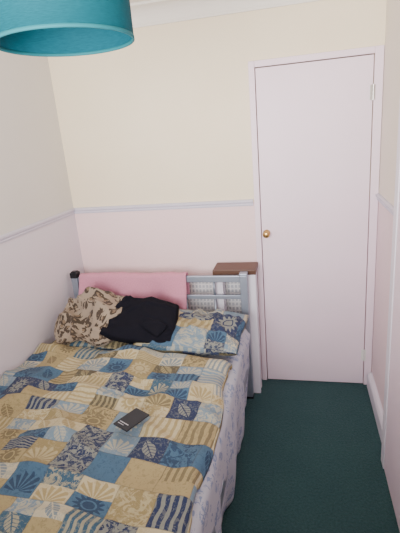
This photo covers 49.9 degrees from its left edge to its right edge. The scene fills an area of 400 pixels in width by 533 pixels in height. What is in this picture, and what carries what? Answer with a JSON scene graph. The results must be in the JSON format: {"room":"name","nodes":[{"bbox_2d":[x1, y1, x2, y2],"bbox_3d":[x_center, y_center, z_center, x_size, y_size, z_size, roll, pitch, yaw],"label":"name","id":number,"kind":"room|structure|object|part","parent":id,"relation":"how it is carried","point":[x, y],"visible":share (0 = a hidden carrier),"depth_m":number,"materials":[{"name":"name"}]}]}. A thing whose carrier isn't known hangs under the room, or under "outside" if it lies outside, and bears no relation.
{"room":"bedroom","nodes":[
{"label":"bedroom","id":0,"kind":"room"},
{"bbox_2d":[0,51,84,377],"bbox_3d":[-1.232,0.161,1.474,0.100,2.370,3.150,-1,18,13],"label":"wall","id":1,"kind":"structure","parent":0,"point":[36,266],"depth_m":2.44,"materials":[{"name":"paint"}]},
{"bbox_2d":[0,208,74,243],"bbox_3d":[-1.171,0.098,1.481,0.019,0.040,3.028,-1,18,13],"label":"trim","id":2,"kind":"structure","parent":1,"relation":"attached to","point":[18,232],"depth_m":2.45,"materials":[{"name":"paint"}]},
{"bbox_2d":[130,0,148,2],"bbox_3d":[-0.336,-1.018,0.928,2.127,0.050,3.250,-1,18,13],"label":"ceiling","id":3,"kind":"structure","parent":0,"point":[131,1],"depth_m":2.31,"materials":[{"name":"white paint"}]},
{"bbox_2d":[0,0,134,56],"bbox_3d":[-0.346,-0.764,0.983,0.334,0.463,0.334,-1,18,13],"label":"pendant lamp","id":4,"kind":"object","parent":3,"relation":"hanging from","point":[39,28],"visible":1,"depth_m":0.97,"materials":[{"name":"teal fabric"}]},
{"bbox_3d":[-0.338,-0.664,1.014,0.332,0.250,0.332,-1,18,13],"label":"lamp shade","id":5,"kind":"part","parent":4,"relation":"part of","materials":[{"name":"teal fabric"}]},
{"bbox_2d":[48,0,386,378],"bbox_3d":[0.101,-0.355,2.748,2.127,2.370,0.100,-1,18,13],"label":"wall","id":6,"kind":"structure","parent":0,"point":[164,116],"depth_m":2.62,"materials":[{"name":"paint"}]},
{"bbox_2d":[74,199,252,213],"bbox_3d":[-0.265,-0.382,2.759,1.210,0.040,0.019,-1,18,13],"label":"trim","id":7,"kind":"structure","parent":6,"relation":"attached to","point":[245,202],"depth_m":2.74,"materials":[{"name":"paint"}]},
{"bbox_2d":[188,282,241,313],"bbox_3d":[-0.123,0.439,2.978,0.971,0.760,0.059,-1,18,13],"label":"radiator","id":8,"kind":"object","parent":6,"relation":"attached to","point":[233,305],"visible":0.02,"depth_m":2.82,"materials":[{"name":"metal"}]},
{"bbox_2d":[130,0,321,28],"bbox_3d":[-0.014,-1.403,2.317,1.927,0.100,0.100,-1,18,13],"label":"trim","id":9,"kind":"structure","parent":6,"relation":"attached to","point":[151,12],"depth_m":2.34,"materials":[{"name":"white wood"}]},
{"bbox_2d":[255,54,375,382],"bbox_3d":[0.695,-0.164,2.605,0.632,1.977,0.100,-1,18,13],"label":"door","id":10,"kind":"structure","parent":6,"relation":"in","point":[314,119],"depth_m":2.56,"materials":[{"name":"white wood"}]},
{"bbox_3d":[0.407,-0.199,2.636,0.045,0.045,0.056,-1,18,13],"label":"knob","id":11,"kind":"part","parent":10,"relation":"part of","materials":[{"name":"gold metal"}]},
{"bbox_2d":[248,45,384,384],"bbox_3d":[0.695,-0.181,2.608,0.708,2.024,0.013,-1,18,13],"label":"trim","id":12,"kind":"structure","parent":6,"relation":"attached to","point":[378,50],"depth_m":2.48,"materials":[{"name":"white wood"}]},
{"bbox_2d":[221,378,399,532],"bbox_3d":[-0.135,1.283,1.650,2.127,0.050,3.250,-1,18,13],"label":"floor","id":13,"kind":"structure","parent":0,"point":[308,460],"depth_m":2.21,"materials":[{"name":"green carpet"}]},
{"bbox_2d":[70,270,253,532],"bbox_3d":[-0.454,0.743,1.904,1.156,0.879,2.002,-1,18,13],"label":"bedstead","id":14,"kind":"object","parent":13,"relation":"on","point":[242,277],"visible":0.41,"depth_m":2.62,"materials":[{"name":"silver metal"}]},
{"bbox_3d":[-0.782,0.458,2.937,0.044,0.833,0.044,-1,18,13],"label":"headboard post","id":15,"kind":"part","parent":14,"relation":"part of","materials":[{"name":"silver metal"}]},
{"bbox_2d":[79,272,189,309],"bbox_3d":[-0.428,0.190,2.745,0.732,0.311,0.109,-1,18,13],"label":"towel","id":16,"kind":"object","parent":14,"relation":"hanging from","point":[172,287],"visible":0.7,"depth_m":2.69,"materials":[{"name":"pink fabric"}]},
{"bbox_3d":[-0.277,0.079,2.694,1.061,0.040,0.024,-1,18,13],"label":"rail","id":17,"kind":"part","parent":14,"relation":"part of","materials":[{"name":"silver metal"}]},
{"bbox_3d":[-0.267,0.191,2.729,1.061,0.025,0.020,-1,18,13],"label":"rail","id":18,"kind":"part","parent":14,"relation":"part of","materials":[{"name":"silver metal"}]},
{"bbox_3d":[0.098,0.897,1.825,0.024,0.060,1.913,-1,18,13],"label":"rail","id":19,"kind":"part","parent":14,"relation":"part of","materials":[{"name":"fabric"}]},
{"bbox_3d":[0.294,0.444,2.685,0.044,0.833,0.044,-1,18,13],"label":"headboard post","id":20,"kind":"part","parent":14,"relation":"part of","materials":[{"name":"silver metal"}]},
{"bbox_2d":[212,262,261,392],"bbox_3d":[0.257,0.407,2.804,0.265,0.862,0.162,-1,18,13],"label":"side table","id":21,"kind":"object","parent":13,"relation":"on","point":[229,268],"visible":0.67,"depth_m":2.69,"materials":[{"name":"brown wood"}]},
{"bbox_3d":[0.149,0.441,2.779,0.048,0.830,0.028,-1,18,13],"label":"leg","id":22,"kind":"part","parent":21,"relation":"part of","materials":[{"name":"white wood"}]},
{"bbox_3d":[0.163,0.422,2.837,0.048,0.830,0.028,-1,18,13],"label":"leg","id":23,"kind":"part","parent":21,"relation":"part of","materials":[{"name":"white wood"}]},
{"bbox_3d":[0.348,0.439,2.732,0.048,0.830,0.028,-1,18,13],"label":"leg","id":24,"kind":"part","parent":21,"relation":"part of","materials":[{"name":"white wood"}]},
{"bbox_3d":[0.361,0.419,2.790,0.048,0.830,0.028,-1,18,13],"label":"leg","id":25,"kind":"part","parent":21,"relation":"part of","materials":[{"name":"white wood"}]},
{"bbox_2d":[371,0,399,407],"bbox_3d":[0.741,0.135,1.011,0.100,2.370,3.150,-1,18,13],"label":"wall","id":26,"kind":"structure","parent":0,"point":[391,76],"depth_m":2.23,"materials":[{"name":"paint"}]},
{"bbox_2d":[367,372,382,442],"bbox_3d":[1.030,0.838,2.485,0.029,0.105,0.670,-1,18,13],"label":"baseboard","id":27,"kind":"structure","parent":26,"relation":"attached to","point":[371,386],"depth_m":2.52,"materials":[{"name":"white wood"}]},
{"bbox_2d":[375,193,393,215],"bbox_3d":[0.939,-0.293,2.141,0.019,0.040,0.695,-1,18,13],"label":"trim","id":28,"kind":"structure","parent":26,"relation":"attached to","point":[380,198],"depth_m":2.19,"materials":[{"name":"paint"}]},
{"bbox_2d":[381,100,399,468],"bbox_3d":[0.772,0.156,1.480,0.054,2.045,0.890,-1,18,13],"label":"trim","id":29,"kind":"structure","parent":26,"relation":"attached to","point":[397,178],"depth_m":1.88,"materials":[{"name":"white wood"}]},
{"bbox_2d":[384,189,399,531],"bbox_3d":[0.746,0.185,1.496,0.088,1.971,0.754,-1,18,13],"label":"door","id":30,"kind":"structure","parent":26,"relation":"in","point":[392,444],"depth_m":1.85,"materials":[{"name":"white wood"}]},
{"bbox_3d":[-0.458,0.789,1.915,1.130,0.215,1.890,-1,18,13],"label":"mattress","id":31,"kind":"object","parent":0,"visible":0},
{"bbox_2d":[101,329,249,532],"bbox_3d":[-0.440,0.906,1.948,1.170,0.503,1.910,-1,18,13],"label":"sheet","id":32,"kind":"object","parent":31,"relation":"on","point":[207,512],"visible":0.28,"depth_m":1.89,"materials":[{"name":"white fabric"}]},
{"bbox_2d":[53,340,130,349],"bbox_3d":[-0.614,0.409,2.601,0.506,0.074,0.353,-1,18,13],"label":"pillow","id":33,"kind":"object","parent":32,"relation":"on","point":[113,345],"visible":0.11,"depth_m":2.44,"materials":[{"name":"fabric"}]},
{"bbox_2d":[54,286,123,347],"bbox_3d":[-0.616,0.280,2.546,0.461,0.294,0.350,-1,18,13],"label":"clothing","id":34,"kind":"object","parent":33,"relation":"on","point":[83,317],"visible":0.75,"depth_m":2.47,"materials":[{"name":"beige fabric"}]},
{"bbox_2d":[0,343,231,532],"bbox_3d":[-0.509,0.679,1.687,1.174,0.100,1.485,-1,18,13],"label":"duvet","id":35,"kind":"object","parent":32,"relation":"on","point":[66,467],"visible":0.98,"depth_m":1.67,"materials":[{"name":"fabric"}]},
{"bbox_2d":[113,408,149,431],"bbox_3d":[-0.273,0.610,1.716,0.082,0.006,0.122,10,23,40],"label":"packet","id":36,"kind":"object","parent":35,"relation":"on","point":[130,420],"visible":1,"depth_m":1.71,"materials":[{"name":"black plastic"}]},
{"bbox_2d":[133,309,248,355],"bbox_3d":[-0.044,0.362,2.442,0.606,0.169,0.425,-1,18,13],"label":"pillow","id":37,"kind":"object","parent":32,"relation":"on","point":[199,332],"visible":0.62,"depth_m":2.31,"materials":[{"name":"fabric"}]},
{"bbox_2d":[99,295,178,343],"bbox_3d":[-0.337,0.311,2.441,0.450,0.228,0.289,-1,18,13],"label":"jumper","id":38,"kind":"object","parent":37,"relation":"on","point":[140,320],"visible":0.97,"depth_m":2.38,"materials":[{"name":"black fabric"}]}
]}

